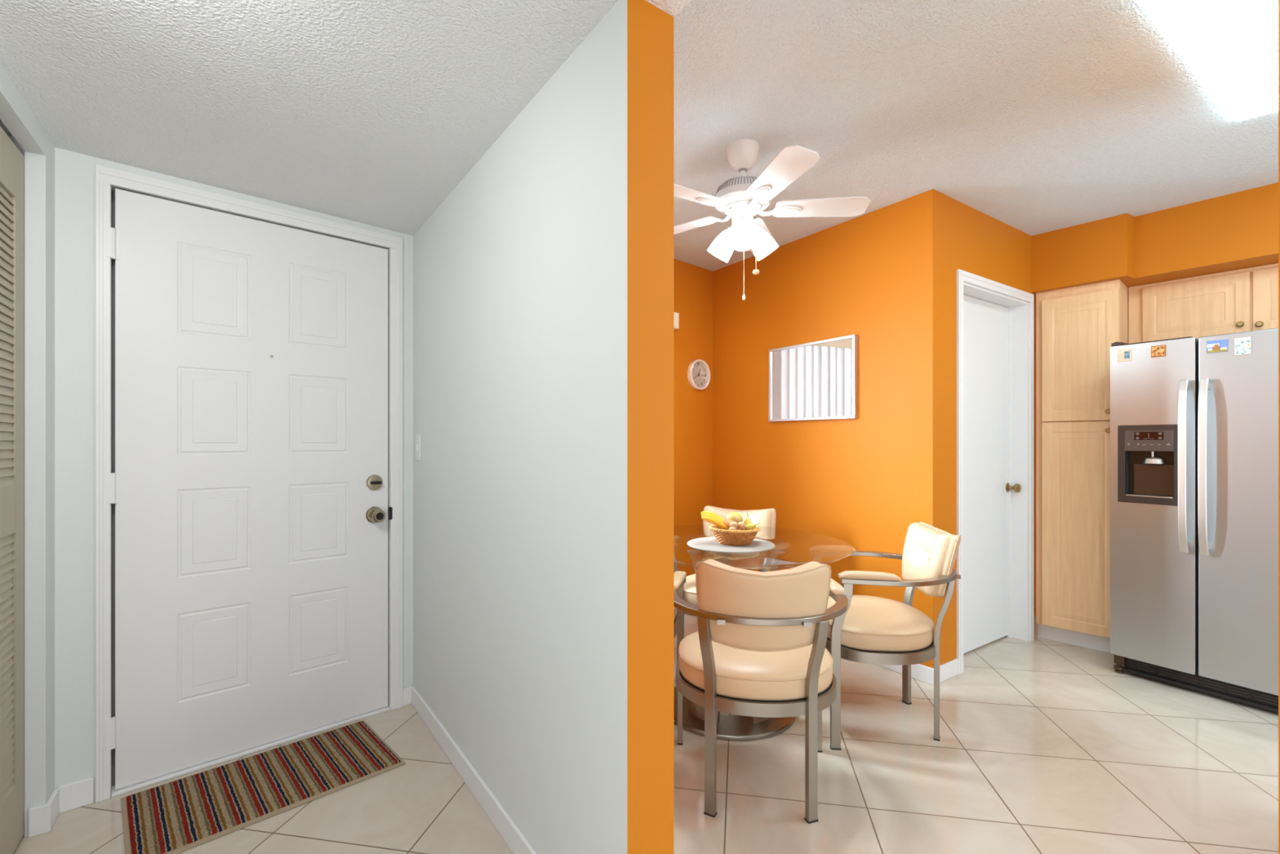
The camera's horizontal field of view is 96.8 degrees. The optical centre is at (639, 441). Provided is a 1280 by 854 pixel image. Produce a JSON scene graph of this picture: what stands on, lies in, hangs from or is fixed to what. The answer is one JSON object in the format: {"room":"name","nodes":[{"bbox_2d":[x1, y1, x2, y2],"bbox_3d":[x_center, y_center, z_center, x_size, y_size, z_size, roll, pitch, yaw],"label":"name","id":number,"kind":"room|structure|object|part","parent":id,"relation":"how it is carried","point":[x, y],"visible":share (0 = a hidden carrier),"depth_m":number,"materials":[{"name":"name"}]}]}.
{"room":"entrance hall","nodes":[
{"label":"entrance hall","id":0,"kind":"room"},
{"bbox_2d":[0,63,54,836],"bbox_3d":[-1.272,0.124,0.859,0.100,2.140,2.521,0,0,-35],"label":"wall","id":1,"kind":"structure","parent":0,"point":[15,114],"depth_m":1.73,"materials":[{"name":"white paint"}]},
{"bbox_2d":[28,786,59,837],"bbox_3d":[-1.857,1.151,1.773,0.048,0.085,0.113,0,0,-35],"label":"baseboard","id":2,"kind":"structure","parent":1,"relation":"attached to","point":[42,818],"depth_m":1.73,"materials":[{"name":"white paint"}]},
{"bbox_2d":[0,0,691,235],"bbox_3d":[-1.774,-1.126,0.243,4.200,0.360,3.686,0,0,-36],"label":"ceiling","id":3,"kind":"structure","parent":0,"point":[372,113],"depth_m":1.49,"materials":[{"name":"white paint"}]},
{"bbox_2d":[8,136,712,822],"bbox_3d":[-0.853,-0.056,2.919,3.993,2.500,0.191,0,0,-43],"label":"wall","id":4,"kind":"structure","parent":0,"point":[74,172],"depth_m":1.88,"materials":[{"name":"white paint"}]},
{"bbox_2d":[56,776,93,813],"bbox_3d":[-1.843,1.151,1.853,0.090,0.085,0.012,0,0,-43],"label":"baseboard","id":5,"kind":"structure","parent":4,"relation":"attached to","point":[78,793],"depth_m":1.85,"materials":[{"name":"white paint"}]},
{"bbox_2d":[111,189,115,786],"bbox_3d":[-1.485,0.165,2.263,0.914,2.059,0.006,0,0,-43],"label":"strip","id":6,"kind":"object","parent":4,"relation":"attached to","point":[113,192],"depth_m":1.95,"materials":[{"name":"grey"}]},
{"bbox_2d":[105,188,392,789],"bbox_3d":[-1.444,0.160,2.216,0.932,2.036,0.116,0,0,-43],"label":"door","id":7,"kind":"structure","parent":4,"relation":"in","point":[247,487],"depth_m":2.17,"materials":[{"name":"white paint"}]},
{"bbox_3d":[-1.143,0.320,2.471,0.072,0.072,0.070,0,0,-43],"label":"knob","id":8,"kind":"part","parent":7,"relation":"part of","materials":[{"name":"gold metal"}]},
{"bbox_3d":[-1.114,0.318,2.533,0.016,0.056,0.018,0,0,-43],"label":"strike plate","id":9,"kind":"part","parent":7,"relation":"part of","materials":[{"name":"black plastic"}]},
{"bbox_2d":[95,164,402,802],"bbox_3d":[-1.484,0.138,2.275,1.004,2.113,0.147,0,0,-43],"label":"door frame","id":10,"kind":"structure","parent":4,"relation":"attached to","point":[105,176],"depth_m":2.00,"materials":[{"name":"white paint"}]},
{"bbox_2d":[402,684,413,706],"bbox_3d":[-1.057,1.154,2.589,0.052,0.080,0.012,0,0,-43],"label":"baseboard","id":11,"kind":"structure","parent":4,"relation":"attached to","point":[406,691],"depth_m":2.58,"materials":[{"name":"white paint"}]},
{"bbox_2d":[674,311,679,329],"bbox_3d":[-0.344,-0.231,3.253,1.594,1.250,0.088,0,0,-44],"label":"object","id":12,"kind":"object","parent":4,"relation":"attached to","point":[676,314],"visible":0.16,"depth_m":3.76,"materials":[{"name":"beige"}]},
{"bbox_2d":[687,359,710,390],"bbox_3d":[0.418,-0.474,4.017,0.216,0.216,0.040,0,0,-44],"label":"wall clock","id":13,"kind":"object","parent":4,"relation":"attached to","point":[698,371],"visible":1,"depth_m":4.02,"materials":[{"name":"beige plastic"}]},
{"bbox_2d":[413,0,674,853],"bbox_3d":[-0.495,-0.056,1.954,0.128,2.500,1.788,0,0,-36],"label":"wall","id":14,"kind":"structure","parent":0,"point":[544,280],"depth_m":1.43,"materials":[{"name":"white paint"}]},
{"bbox_2d":[415,434,420,460],"bbox_3d":[-0.992,0.025,2.532,0.011,0.114,0.070,0,0,-35],"label":"light switch","id":15,"kind":"object","parent":14,"relation":"attached to","point":[417,437],"visible":1,"depth_m":2.52,"materials":[{"name":"white paint"}]},
{"bbox_2d":[411,684,537,853],"bbox_3d":[-0.539,1.154,1.897,0.012,0.080,1.747,0,0,-36],"label":"baseboard","id":16,"kind":"structure","parent":14,"relation":"attached to","point":[511,833],"depth_m":1.90,"materials":[{"name":"white paint"}]},
{"bbox_2d":[13,613,1278,853],"bbox_3d":[0.500,1.224,1.500,11.000,0.060,11.000,0,0,0],"label":"floor","id":17,"kind":"structure","parent":0,"point":[1043,747],"depth_m":2.01,"materials":[{"name":"tile"}]},
{"bbox_2d":[111,705,390,796],"bbox_3d":[-1.491,1.188,2.271,0.910,0.012,0.142,0,0,-43],"label":"threshold","id":18,"kind":"object","parent":17,"relation":"on","point":[114,792],"visible":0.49,"depth_m":2.15,"materials":[{"name":"white paint"}]},
{"bbox_2d":[120,720,405,853],"bbox_3d":[-1.301,1.188,2.003,0.769,0.012,0.457,0,0,-44],"label":"striped rug","id":19,"kind":"object","parent":17,"relation":"on","point":[178,815],"visible":1,"depth_m":1.94,"materials":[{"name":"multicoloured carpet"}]},
{"bbox_2d":[674,564,684,660],"bbox_3d":[-0.105,0.781,2.650,0.574,0.825,0.624,0,0,10],"label":"dining chair","id":20,"kind":"object","parent":17,"relation":"on","point":[676,568],"visible":0.02,"depth_m":2.86,"materials":[{"name":"beige metal"}]},
{"bbox_2d":[674,607,676,619],"bbox_3d":[-0.061,0.760,2.642,0.457,0.110,0.532,0,0,10],"label":"seat cushion","id":21,"kind":"object","parent":20,"relation":"on","point":[675,609],"depth_m":2.60,"materials":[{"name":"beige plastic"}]},
{"bbox_3d":[-0.061,0.837,2.642,0.479,0.042,0.556,0,0,10],"label":"seat rail","id":22,"kind":"part","parent":20,"relation":"part of","materials":[{"name":"silver metal"}]},
{"bbox_2d":[682,505,778,616],"bbox_3d":[0.482,0.781,3.017,0.624,0.825,0.574,0,0,21],"label":"dining chair","id":23,"kind":"object","parent":17,"relation":"on","point":[766,517],"visible":0.13,"depth_m":3.12,"materials":[{"name":"beige leather"}]},
{"bbox_2d":[683,573,697,605],"bbox_3d":[0.466,0.760,2.975,0.532,0.110,0.457,0,0,21],"label":"seat cushion","id":24,"kind":"object","parent":23,"relation":"on","point":[690,588],"depth_m":2.85,"materials":[{"name":"beige leather"}]},
{"bbox_2d":[703,506,775,527],"bbox_3d":[0.557,0.507,3.210,0.405,0.276,0.160,0,0,21],"label":"cushion","id":25,"kind":"object","parent":23,"relation":"on","point":[766,517],"depth_m":3.16,"materials":[{"name":"beige leather"}]},
{"bbox_2d":[674,559,848,823],"bbox_3d":[0.399,0.781,1.966,0.624,0.825,0.574,0,0,6],"label":"dining chair","id":26,"kind":"object","parent":17,"relation":"on","point":[757,648],"visible":1,"depth_m":1.78,"materials":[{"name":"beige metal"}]},
{"bbox_3d":[0.158,0.867,2.236,0.023,0.645,0.084,0,0,6],"label":"leg","id":27,"kind":"part","parent":26,"relation":"part of","materials":[{"name":"silver metal"}]},
{"bbox_3d":[0.212,0.867,1.801,0.034,0.645,0.076,0,0,31],"label":"leg","id":28,"kind":"part","parent":26,"relation":"part of","materials":[{"name":"silver metal"}]},
{"bbox_2d":[679,631,832,700],"bbox_3d":[0.404,0.760,2.011,0.532,0.110,0.457,0,0,6],"label":"seat cushion","id":29,"kind":"object","parent":26,"relation":"on","point":[733,673],"depth_m":1.83,"materials":[{"name":"beige leather"}]},
{"bbox_3d":[0.404,0.837,2.011,0.556,0.042,0.479,0,0,6],"label":"seat rail","id":30,"kind":"part","parent":26,"relation":"part of","materials":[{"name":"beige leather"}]},
{"bbox_2d":[697,559,830,650],"bbox_3d":[0.379,0.507,1.761,0.405,0.276,0.160,0,0,6],"label":"cushion","id":31,"kind":"object","parent":26,"relation":"on","point":[739,608],"depth_m":1.72,"materials":[{"name":"beige leather"}]},
{"bbox_3d":[0.550,0.867,1.767,0.062,0.645,0.082,0,0,6],"label":"leg","id":32,"kind":"part","parent":26,"relation":"part of","materials":[{"name":"silver metal"}]},
{"bbox_3d":[0.689,0.867,2.182,0.023,0.645,0.084,0,0,6],"label":"leg","id":33,"kind":"part","parent":26,"relation":"part of","materials":[{"name":"silver metal"}]},
{"bbox_2d":[674,524,853,739],"bbox_3d":[0.400,0.818,2.560,1.050,0.748,1.050,0,0,0],"label":"dining table","id":34,"kind":"object","parent":17,"relation":"on","point":[793,548],"visible":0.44,"depth_m":2.36,"materials":[{"name":"clear glass"}]},
{"bbox_2d":[687,536,774,552],"bbox_3d":[0.392,0.442,2.462,0.376,0.004,0.376,0,0,0],"label":"placemat","id":35,"kind":"object","parent":34,"relation":"on","point":[708,544],"visible":0.7,"depth_m":2.40,"materials":[{"name":"grey"}]},
{"bbox_2d":[708,524,760,545],"bbox_3d":[0.411,0.403,2.470,0.222,0.073,0.222,0,0,0],"label":"fruit basket","id":36,"kind":"object","parent":35,"relation":"on","point":[728,537],"visible":0.9,"depth_m":2.40,"materials":[{"name":"wicker"}]},
{"bbox_2d":[701,511,728,529],"bbox_3d":[0.325,0.341,2.455,0.122,0.081,0.066,0,0,0],"label":"banana bunch","id":37,"kind":"object","parent":36,"relation":"in","point":[709,517],"visible":0.93,"depth_m":2.44,"materials":[{"name":"yellow food"}]},
{"bbox_2d":[724,518,733,528],"bbox_3d":[0.383,0.356,2.455,0.052,0.049,0.052,0,0,0],"label":"peach","id":38,"kind":"object","parent":36,"relation":"in","point":[726,522],"visible":0.6,"depth_m":2.44,"materials":[{"name":"orange food"}]},
{"bbox_2d":[728,526,736,530],"bbox_3d":[0.391,0.372,2.400,0.030,0.028,0.030,0,0,0],"label":"walnut","id":39,"kind":"object","parent":36,"relation":"in","point":[731,528],"visible":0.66,"depth_m":2.39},
{"bbox_2d":[728,521,737,528],"bbox_3d":[0.399,0.354,2.415,0.037,0.032,0.034,0,0,0],"label":"walnut","id":40,"kind":"object","parent":36,"relation":"in","point":[735,524],"visible":0.8,"depth_m":2.40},
{"bbox_2d":[726,511,742,523],"bbox_3d":[0.412,0.334,2.475,0.067,0.055,0.060,0,0,18],"label":"mango","id":41,"kind":"object","parent":36,"relation":"in","point":[735,517],"visible":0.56,"depth_m":2.45,"materials":[{"name":"yellow food"}]},
{"bbox_2d":[737,521,745,529],"bbox_3d":[0.431,0.357,2.415,0.034,0.035,0.034,0,0,0],"label":"walnut","id":42,"kind":"object","parent":36,"relation":"in","point":[741,526],"visible":0.88,"depth_m":2.40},
{"bbox_2d":[744,512,751,529],"bbox_3d":[0.466,0.343,2.455,0.045,0.075,0.045,1,0,0],"label":"pear","id":43,"kind":"object","parent":36,"relation":"in","point":[748,520],"visible":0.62,"depth_m":2.45,"materials":[{"name":"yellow food"}]},
{"bbox_2d":[745,522,759,530],"bbox_3d":[0.476,0.364,2.423,0.039,0.047,0.060,0,0,-42],"label":"pear","id":44,"kind":"object","parent":36,"relation":"in","point":[748,526],"visible":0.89,"depth_m":2.42,"materials":[{"name":"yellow food"}]},
{"bbox_3d":[0.400,1.184,2.560,0.584,0.016,0.584,0,0,0],"label":"plate","id":45,"kind":"part","parent":34,"relation":"part of","materials":[{"name":"silver metal"}]},
{"bbox_2d":[825,521,961,750],"bbox_3d":[1.051,0.781,2.459,0.574,0.825,0.624,0,0,5],"label":"dining chair","id":46,"kind":"object","parent":17,"relation":"on","point":[873,629],"visible":0.87,"depth_m":2.26,"materials":[{"name":"beige leather"}]},
{"bbox_3d":[0.785,0.867,2.214,0.084,0.645,0.023,0,0,5],"label":"leg","id":47,"kind":"part","parent":46,"relation":"part of","materials":[{"name":"silver metal"}]},
{"bbox_3d":[1.006,0.837,2.463,0.479,0.042,0.556,0,0,5],"label":"seat rail","id":48,"kind":"part","parent":46,"relation":"part of","materials":[{"name":"silver metal"}]},
{"bbox_2d":[826,595,933,651],"bbox_3d":[1.006,0.760,2.463,0.457,0.110,0.532,0,0,5],"label":"seat cushion","id":49,"kind":"object","parent":46,"relation":"on","point":[870,623],"depth_m":2.25,"materials":[{"name":"beige leather"}]},
{"bbox_3d":[1.248,0.867,2.613,0.076,0.645,0.034,0,0,-20],"label":"leg","id":50,"kind":"part","parent":46,"relation":"part of","materials":[{"name":"silver metal"}]},
{"bbox_2d":[902,522,961,596],"bbox_3d":[1.257,0.507,2.442,0.160,0.276,0.405,0,0,5],"label":"cushion","id":51,"kind":"object","parent":46,"relation":"on","point":[929,551],"depth_m":2.41,"materials":[{"name":"beige leather"}]},
{"bbox_3d":[1.219,0.867,2.275,0.076,0.645,0.034,0,0,30],"label":"leg","id":52,"kind":"part","parent":46,"relation":"part of","materials":[{"name":"silver metal"}]},
{"bbox_2d":[1035,279,1128,652],"bbox_3d":[2.710,0.144,3.462,0.544,2.099,0.393,0,0,-42],"label":"pantry cabinet","id":53,"kind":"object","parent":17,"relation":"on","point":[1077,327],"visible":0.9,"depth_m":3.31,"materials":[{"name":"brown wood"}]},
{"bbox_3d":[2.542,0.490,3.290,0.020,1.211,0.356,0,0,-42],"label":"door","id":54,"kind":"part","parent":53,"relation":"part of","materials":[{"name":"brown wood"}]},
{"bbox_3d":[2.542,-0.487,3.290,0.020,0.728,0.356,0,0,-42],"label":"door","id":55,"kind":"part","parent":53,"relation":"part of","materials":[{"name":"brown wood"}]},
{"bbox_3d":[2.617,-0.064,3.175,0.024,0.030,0.030,0,0,-42],"label":"knob","id":56,"kind":"part","parent":53,"relation":"part of","materials":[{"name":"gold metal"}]},
{"bbox_3d":[2.617,-0.170,3.175,0.024,0.030,0.030,0,0,-42],"label":"knob","id":57,"kind":"part","parent":53,"relation":"part of","materials":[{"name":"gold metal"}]},
{"bbox_2d":[1110,328,1278,712],"bbox_3d":[2.922,0.340,2.757,0.771,1.709,0.836,0,0,-32],"label":"refrigerator","id":58,"kind":"object","parent":17,"relation":"on","point":[1194,432],"visible":0.99,"depth_m":2.65,"materials":[{"name":"grey metal"}]},
{"bbox_2d":[1117,348,1132,361],"bbox_3d":[2.463,-0.441,2.890,0.004,0.063,0.059,0,0,-32],"label":"magnet","id":59,"kind":"object","parent":58,"relation":"attached to","point":[1126,354],"visible":1,"depth_m":2.89,"materials":[{"name":"beige"}]},
{"bbox_2d":[1124,351,1129,359],"bbox_3d":[2.468,-0.440,2.880,0.001,0.038,0.021,0,0,-32],"label":"picture","id":60,"kind":"object","parent":59,"relation":"attached to","point":[1126,353],"depth_m":2.88},
{"bbox_3d":[2.513,-0.005,2.808,0.003,0.102,0.188,0,0,-32],"label":"control panel","id":61,"kind":"part","parent":58,"relation":"part of","materials":[{"name":"brown plastic"}]},
{"bbox_3d":[2.540,0.301,2.818,0.048,1.585,0.324,0,0,-32],"label":"freezer door","id":62,"kind":"part","parent":58,"relation":"part of","materials":[{"name":"silver metal"}]},
{"bbox_2d":[1151,344,1165,357],"bbox_3d":[2.534,-0.443,2.778,0.004,0.056,0.055,0,0,-32],"label":"magnet","id":63,"kind":"object","parent":58,"relation":"attached to","point":[1157,350],"visible":1,"depth_m":2.78,"materials":[{"name":"brown"}]},
{"bbox_3d":[2.548,0.114,2.667,0.042,0.813,0.030,0,0,-32],"label":"door handle","id":64,"kind":"part","parent":58,"relation":"part of","materials":[{"name":"silver metal"}]},
{"bbox_3d":[2.585,0.114,2.609,0.042,0.813,0.030,0,0,-32],"label":"door handle","id":65,"kind":"part","parent":58,"relation":"part of","materials":[{"name":"silver metal"}]},
{"bbox_2d":[1206,338,1227,353],"bbox_3d":[2.644,-0.438,2.605,0.004,0.057,0.069,0,0,-32],"label":"magnet","id":66,"kind":"object","parent":58,"relation":"attached to","point":[1220,345],"visible":1,"depth_m":2.60,"materials":[{"name":"blue"}]},
{"bbox_3d":[2.766,0.301,2.461,0.048,1.585,0.503,0,0,-32],"label":"door","id":67,"kind":"part","parent":58,"relation":"part of","materials":[{"name":"silver metal"}]},
{"bbox_2d":[1234,336,1251,355],"bbox_3d":[2.688,-0.427,2.535,0.004,0.076,0.051,0,0,-32],"label":"magnet","id":68,"kind":"object","parent":58,"relation":"attached to","point":[1242,345],"visible":1,"depth_m":2.53,"materials":[{"name":"beige"}]},
{"bbox_2d":[712,189,946,667],"bbox_3d":[1.038,-0.056,3.511,0.120,2.500,1.631,0,0,-34],"label":"wall","id":69,"kind":"structure","parent":0,"point":[843,479],"depth_m":3.25,"materials":[{"name":"orange paint"}]},
{"bbox_2d":[768,334,857,422],"bbox_3d":[1.018,-0.362,3.410,0.025,0.464,0.639,0,0,-34],"label":"framed mirror","id":70,"kind":"object","parent":69,"relation":"attached to","point":[815,380],"visible":1,"depth_m":3.38,"materials":[{"name":"silver metal"}]},
{"bbox_2d":[875,663,933,684],"bbox_3d":[0.986,1.154,3.470,0.013,0.080,1.643,0,0,-34],"label":"baseboard","id":71,"kind":"structure","parent":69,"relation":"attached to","point":[922,673],"depth_m":2.84,"materials":[{"name":"white paint"}]},
{"bbox_2d":[906,189,1032,667],"bbox_3d":[1.875,-0.056,3.183,1.144,2.500,0.140,0,0,-35],"label":"wall","id":72,"kind":"structure","parent":0,"point":[978,243],"depth_m":2.90,"materials":[{"name":"orange paint"}]},
{"bbox_2d":[933,657,958,682],"bbox_3d":[1.540,1.154,2.860,0.227,0.080,0.012,0,0,-35],"label":"baseboard","id":73,"kind":"structure","parent":72,"relation":"attached to","point":[948,669],"depth_m":2.87,"materials":[{"name":"white paint"}]},
{"bbox_2d":[963,294,1021,653],"bbox_3d":[1.957,0.180,3.259,0.796,2.004,0.105,0,0,-35],"label":"door","id":74,"kind":"structure","parent":72,"relation":"in","point":[986,486],"depth_m":3.30,"materials":[{"name":"white paint"}]},
{"bbox_3d":[2.271,0.279,3.452,0.060,0.060,0.067,0,0,-35],"label":"knob","id":75,"kind":"part","parent":74,"relation":"part of","materials":[{"name":"gold metal"}]},
{"bbox_2d":[955,269,1034,674],"bbox_3d":[1.968,0.153,3.228,0.898,2.082,0.143,0,0,-35],"label":"door frame","id":76,"kind":"structure","parent":72,"relation":"attached to","point":[1017,309],"depth_m":3.41,"materials":[{"name":"white paint"}]},
{"bbox_2d":[674,0,1278,271],"bbox_3d":[2.370,-1.276,3.215,6.000,0.060,7.500,0,0,-36],"label":"ceiling","id":77,"kind":"structure","parent":0,"point":[1036,117],"depth_m":2.13,"materials":[{"name":"white paint"}]},
{"bbox_2d":[674,138,870,300],"bbox_3d":[0.464,-0.918,2.398,0.973,0.655,1.000,0,0,0],"label":"ceiling fan","id":78,"kind":"object","parent":77,"relation":"hanging from","point":[742,197],"visible":0.98,"depth_m":2.35,"materials":[{"name":"white metal"}]},
{"bbox_3d":[0.185,-0.981,2.615,0.380,0.031,0.134,0,0,40],"label":"blade","id":79,"kind":"part","parent":78,"relation":"part of","materials":[{"name":"white wood"}]},
{"bbox_3d":[0.159,-0.981,2.233,0.380,0.031,0.134,0,0,-32],"label":"blade","id":80,"kind":"part","parent":78,"relation":"part of","materials":[{"name":"white wood"}]},
{"bbox_3d":[0.354,-0.846,2.475,0.123,0.136,0.119,0,0,0],"label":"lamp shade","id":81,"kind":"part","parent":78,"relation":"part of","materials":[{"name":"white glass"}]},
{"bbox_2d":[727,224,733,231],"bbox_3d":[0.397,-0.911,2.438,0.050,0.052,0.048,0,0,0],"label":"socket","id":82,"kind":"object","parent":78,"relation":"attached to","point":[729,229],"depth_m":2.42,"materials":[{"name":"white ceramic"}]},
{"bbox_3d":[0.414,-0.846,2.307,0.105,0.136,0.130,0,0,0],"label":"lamp shade","id":83,"kind":"part","parent":78,"relation":"part of","materials":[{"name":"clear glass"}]},
{"bbox_3d":[0.420,-0.869,2.327,0.051,0.067,0.062,0,0,0],"label":"bulb","id":84,"kind":"part","parent":78,"relation":"part of","materials":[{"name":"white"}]},
{"bbox_3d":[0.433,-0.765,2.371,0.002,0.301,0.002,0,0,0],"label":"pull chain","id":85,"kind":"part","parent":78,"relation":"part of","materials":[{"name":"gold metal"}]},
{"bbox_2d":[751,223,758,230],"bbox_3d":[0.479,-0.911,2.424,0.051,0.052,0.046,0,0,0],"label":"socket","id":86,"kind":"object","parent":78,"relation":"attached to","point":[755,227],"depth_m":2.40,"materials":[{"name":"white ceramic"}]},
{"bbox_3d":[0.556,-0.981,2.708,0.134,0.031,0.380,0,0,22],"label":"blade","id":87,"kind":"part","parent":78,"relation":"part of","materials":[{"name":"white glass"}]},
{"bbox_3d":[0.530,-0.846,2.445,0.129,0.136,0.108,0,0,0],"label":"lamp shade","id":88,"kind":"part","parent":78,"relation":"part of","materials":[{"name":"white glass"}]},
{"bbox_3d":[0.514,-0.981,2.091,0.134,0.031,0.380,0,0,-14],"label":"blade","id":89,"kind":"part","parent":78,"relation":"part of","materials":[{"name":"white wood"}]},
{"bbox_3d":[0.759,-0.981,2.379,0.385,0.031,0.144,0,0,0],"label":"blade","id":90,"kind":"part","parent":78,"relation":"part of","materials":[{"name":"white wood"}]},
{"bbox_2d":[1031,182,1278,293],"bbox_3d":[3.765,-1.081,2.220,0.600,0.350,3.658,0,0,-40],"label":"soffit","id":91,"kind":"structure","parent":77,"relation":"attached to","point":[1239,230],"depth_m":3.06,"materials":[{"name":"orange paint"}]},
{"bbox_2d":[1145,0,1278,121],"bbox_3d":[2.015,-1.240,1.635,1.387,0.012,0.604,0,0,-34],"label":"recessed light","id":92,"kind":"object","parent":77,"relation":"in","point":[1233,44],"visible":1,"depth_m":1.76,"materials":[{"name":"white plastic"}]},
{"bbox_2d":[1032,293,1035,614],"bbox_3d":[3.691,-0.056,2.845,0.121,2.500,5.600,0,0,-40],"label":"wall","id":93,"kind":"structure","parent":0,"point":[1033,293],"depth_m":3.92,"materials":[{"name":"orange paint"}]},
{"bbox_2d":[1128,263,1278,343],"bbox_3d":[3.252,-0.728,3.050,0.335,0.354,0.929,0,0,-40],"label":"upper cabinet","id":94,"kind":"object","parent":93,"relation":"attached to","point":[1244,300],"visible":0.92,"depth_m":3.07,"materials":[{"name":"brown wood"}]},
{"bbox_3d":[3.029,-0.719,3.110,0.020,0.325,0.420,0,0,-40],"label":"door","id":95,"kind":"part","parent":94,"relation":"part of","materials":[{"name":"brown wood"}]},
{"bbox_3d":[3.125,-0.612,2.960,0.025,0.030,0.030,0,0,-40],"label":"knob","id":96,"kind":"part","parent":94,"relation":"part of","materials":[{"name":"gold metal"}]},
{"bbox_3d":[3.168,-0.601,2.907,0.025,0.030,0.030,0,0,-40],"label":"knob","id":97,"kind":"part","parent":94,"relation":"part of","materials":[{"name":"gold metal"}]},
{"bbox_3d":[3.304,-0.719,2.777,0.020,0.325,0.420,0,0,-40],"label":"door","id":98,"kind":"part","parent":94,"relation":"part of","materials":[{"name":"brown wood"}]},
{"bbox_2d":[1278,0,1279,853],"bbox_3d":[1.856,-0.056,1.503,0.704,2.500,0.130,0,0,-34],"label":"wall","id":99,"kind":"structure","parent":0,"point":[1278,0],"depth_m":1.36,"materials":[{"name":"orange paint"}]},
{"bbox_3d":[-1.892,0.124,0.562,1.521,2.140,2.332,0,0,0],"label":"wall","id":100,"kind":"structure","parent":0,"visible":0},
{"bbox_2d":[0,126,23,853],"bbox_3d":[-1.785,0.161,1.585,0.028,2.045,0.296,0,0,-35],"label":"door","id":101,"kind":"structure","parent":100,"relation":"in","point":[11,160],"depth_m":1.63,"materials":[{"name":"beige paint"}]}
]}

